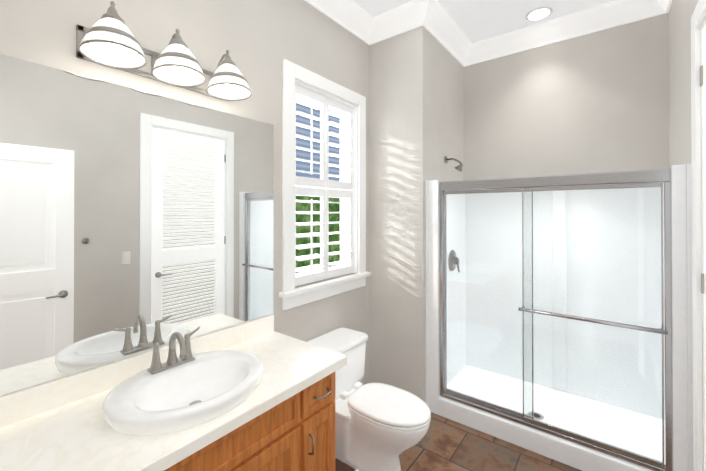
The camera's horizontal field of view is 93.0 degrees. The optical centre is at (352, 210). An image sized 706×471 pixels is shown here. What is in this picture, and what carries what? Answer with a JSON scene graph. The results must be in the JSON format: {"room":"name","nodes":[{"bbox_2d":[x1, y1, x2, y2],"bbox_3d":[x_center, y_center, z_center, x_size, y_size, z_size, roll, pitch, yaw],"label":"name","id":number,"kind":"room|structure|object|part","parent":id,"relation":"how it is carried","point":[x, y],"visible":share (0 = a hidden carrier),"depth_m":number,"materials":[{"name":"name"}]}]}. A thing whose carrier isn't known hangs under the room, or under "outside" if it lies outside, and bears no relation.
{"room":"bathroom","nodes":[
{"label":"bathroom","id":0,"kind":"room"},
{"bbox_2d":[0,0,368,395],"bbox_3d":[-0.731,-0.010,1.853,0.150,3.100,2.667,0,0,37],"label":"wall","id":1,"kind":"structure","parent":0,"point":[260,40],"depth_m":1.92,"materials":[{"name":"beige paint"}]},
{"bbox_2d":[0,54,273,395],"bbox_3d":[-0.936,0.052,1.454,0.005,1.148,1.479,0,0,37],"label":"mirror","id":2,"kind":"object","parent":1,"relation":"attached to","point":[131,219],"visible":1,"depth_m":1.39,"materials":[{"name":"silver mirror"}]},
{"bbox_2d":[0,314,273,425],"bbox_3d":[-0.930,0.677,1.442,0.020,0.099,1.472,0,0,37],"label":"backsplash","id":3,"kind":"structure","parent":1,"relation":"attached to","point":[17,406],"depth_m":1.33,"materials":[{"name":"beige stone"}]},
{"bbox_2d":[76,1,251,100],"bbox_3d":[-0.772,-0.685,1.475,0.246,0.227,0.695,0,0,37],"label":"sconce","id":4,"kind":"object","parent":1,"relation":"attached to","point":[108,39],"visible":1,"depth_m":1.39,"materials":[{"name":"white glass"}]},
{"bbox_2d":[279,59,370,309],"bbox_3d":[-0.214,-0.159,2.483,0.205,1.575,0.935,0,0,37],"label":"window","id":5,"kind":"structure","parent":1,"relation":"in","point":[291,295],"depth_m":2.36,"materials":[{"name":"white paint"}]},
{"bbox_3d":[-0.273,-0.166,2.529,0.035,1.358,0.681,0,0,37],"label":"window sash","id":6,"kind":"part","parent":5,"relation":"part of","materials":[{"name":"white wood"}]},
{"bbox_2d":[295,84,353,285],"bbox_3d":[-0.212,-0.166,2.481,0.084,1.358,0.681,0,0,37],"label":"window shutters","id":7,"kind":"object","parent":5,"relation":"attached to","point":[324,181],"visible":0.83,"depth_m":2.47,"materials":[{"name":"white paint"}]},
{"bbox_2d":[304,0,379,44],"bbox_3d":[-0.577,-1.490,1.838,0.122,0.142,2.517,0,0,37],"label":"crown molding","id":8,"kind":"structure","parent":1,"relation":"attached to","point":[349,15],"depth_m":2.55,"materials":[{"name":"white paint"}]},
{"bbox_2d":[369,26,463,402],"bbox_3d":[0.601,-0.003,3.182,0.647,3.100,1.063,0,0,37],"label":"wall jog","id":9,"kind":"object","parent":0,"point":[416,106],"visible":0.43,"depth_m":2.72,"materials":[{"name":"beige paint"}]},
{"bbox_2d":[372,0,415,40],"bbox_3d":[0.353,-1.485,2.634,0.330,0.142,0.122,0,0,37],"label":"crown molding","id":10,"kind":"structure","parent":9,"relation":"attached to","point":[396,21],"depth_m":2.65,"materials":[{"name":"white paint"}]},
{"bbox_2d":[412,0,471,63],"bbox_3d":[0.784,-1.484,2.798,0.122,0.142,0.905,0,0,37],"label":"crown molding","id":11,"kind":"structure","parent":9,"relation":"attached to","point":[433,18],"depth_m":2.73,"materials":[{"name":"white paint"}]},
{"bbox_2d":[335,412,581,470],"bbox_3d":[0.435,1.588,1.620,2.272,0.100,3.730,0,0,37],"label":"floor","id":12,"kind":"structure","parent":0,"point":[445,444],"depth_m":2.11,"materials":[{"name":"tile"}]},
{"bbox_2d":[152,362,346,470],"bbox_3d":[-0.712,1.151,1.272,0.570,0.770,1.471,0,0,37],"label":"bathroom vanity","id":13,"kind":"object","parent":12,"relation":"on","point":[281,417],"depth_m":1.41,"materials":[{"name":"brown wood"}]},
{"bbox_2d":[0,330,346,470],"bbox_3d":[-0.709,0.746,1.272,0.579,0.039,1.472,0,0,37],"label":"countertop","id":14,"kind":"structure","parent":13,"relation":"on","point":[76,436],"depth_m":1.10,"materials":[{"name":"beige stone"}]},
{"bbox_2d":[102,350,262,435],"bbox_3d":[-0.635,0.706,1.320,0.484,0.094,0.572,0,0,37],"label":"sink basin","id":15,"kind":"object","parent":14,"relation":"in","point":[203,387],"visible":0.96,"depth_m":1.27,"materials":[{"name":"white ceramic"}]},
{"bbox_2d":[138,326,199,373],"bbox_3d":[-0.738,0.583,1.400,0.129,0.151,0.253,0,0,37],"label":"faucet","id":16,"kind":"object","parent":15,"relation":"on","point":[173,360],"visible":1,"depth_m":1.40,"materials":[{"name":"silver metal"}]},
{"bbox_2d":[308,327,430,470],"bbox_3d":[0.080,1.208,2.064,0.831,0.665,0.540,0,0,37],"label":"toilet","id":17,"kind":"object","parent":12,"relation":"on","point":[380,426],"visible":0.79,"depth_m":1.97,"materials":[{"name":"white ceramic"}]},
{"bbox_2d":[425,156,692,470],"bbox_3d":[1.401,0.535,2.480,1.472,2.017,0.894,0,0,37],"label":"shower","id":18,"kind":"object","parent":12,"relation":"on","point":[559,323],"visible":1,"depth_m":2.51,"materials":[{"name":"clear glass"}]},
{"bbox_2d":[353,0,614,43],"bbox_3d":[0.435,-1.612,1.639,2.272,0.100,3.730,0,0,37],"label":"ceiling","id":19,"kind":"structure","parent":0,"point":[475,21],"depth_m":2.61,"materials":[{"name":"white paint"}]},
{"bbox_2d":[525,6,552,20],"bbox_3d":[1.471,-1.551,2.652,0.194,0.010,0.194,0,0,37],"label":"recessed light","id":20,"kind":"object","parent":19,"relation":"in","point":[539,13],"visible":1,"depth_m":2.64,"materials":[{"name":"white paint"}]},
{"bbox_2d":[464,13,668,179],"bbox_3d":[1.780,-0.005,2.854,1.625,3.100,0.150,0,0,37],"label":"wall","id":21,"kind":"structure","parent":0,"point":[596,102],"depth_m":2.74,"materials":[{"name":"beige paint"}]},
{"bbox_2d":[461,0,643,66],"bbox_3d":[1.582,-1.484,2.843,1.333,0.142,0.122,0,0,37],"label":"crown molding","id":22,"kind":"structure","parent":21,"relation":"attached to","point":[615,13],"depth_m":2.75,"materials":[{"name":"white paint"}]},
{"bbox_2d":[669,0,705,366],"bbox_3d":[1.232,-0.016,0.925,0.150,3.100,3.580,0,0,37],"label":"wall","id":23,"kind":"structure","parent":0,"point":[680,16],"depth_m":2.01,"materials":[{"name":"beige paint"}]},
{"bbox_2d":[644,0,671,18],"bbox_3d":[1.169,-1.494,1.075,0.122,0.142,3.430,0,0,37],"label":"crown molding","id":24,"kind":"structure","parent":23,"relation":"attached to","point":[652,8],"depth_m":2.41,"materials":[{"name":"white paint"}]},
{"bbox_2d":[691,0,705,470],"bbox_3d":[1.425,0.293,1.191,0.170,2.485,1.010,0,0,37],"label":"door frame","id":25,"kind":"structure","parent":23,"relation":"attached to","point":[698,16],"depth_m":1.56,"materials":[{"name":"white paint"}]},
{"bbox_2d":[700,24,705,470],"bbox_3d":[1.371,0.344,1.242,0.095,2.360,0.800,0,0,37],"label":"closet door","id":26,"kind":"structure","parent":23,"relation":"in","point":[703,83],"depth_m":1.53,"materials":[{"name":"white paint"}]},
{"label":"outside","id":27,"kind":"structure","parent":0,"visible":0},
{"bbox_2d":[296,98,339,273],"bbox_3d":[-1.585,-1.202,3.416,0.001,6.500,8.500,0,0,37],"label":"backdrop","id":28,"kind":"structure","parent":27,"point":[305,165],"depth_m":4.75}
]}

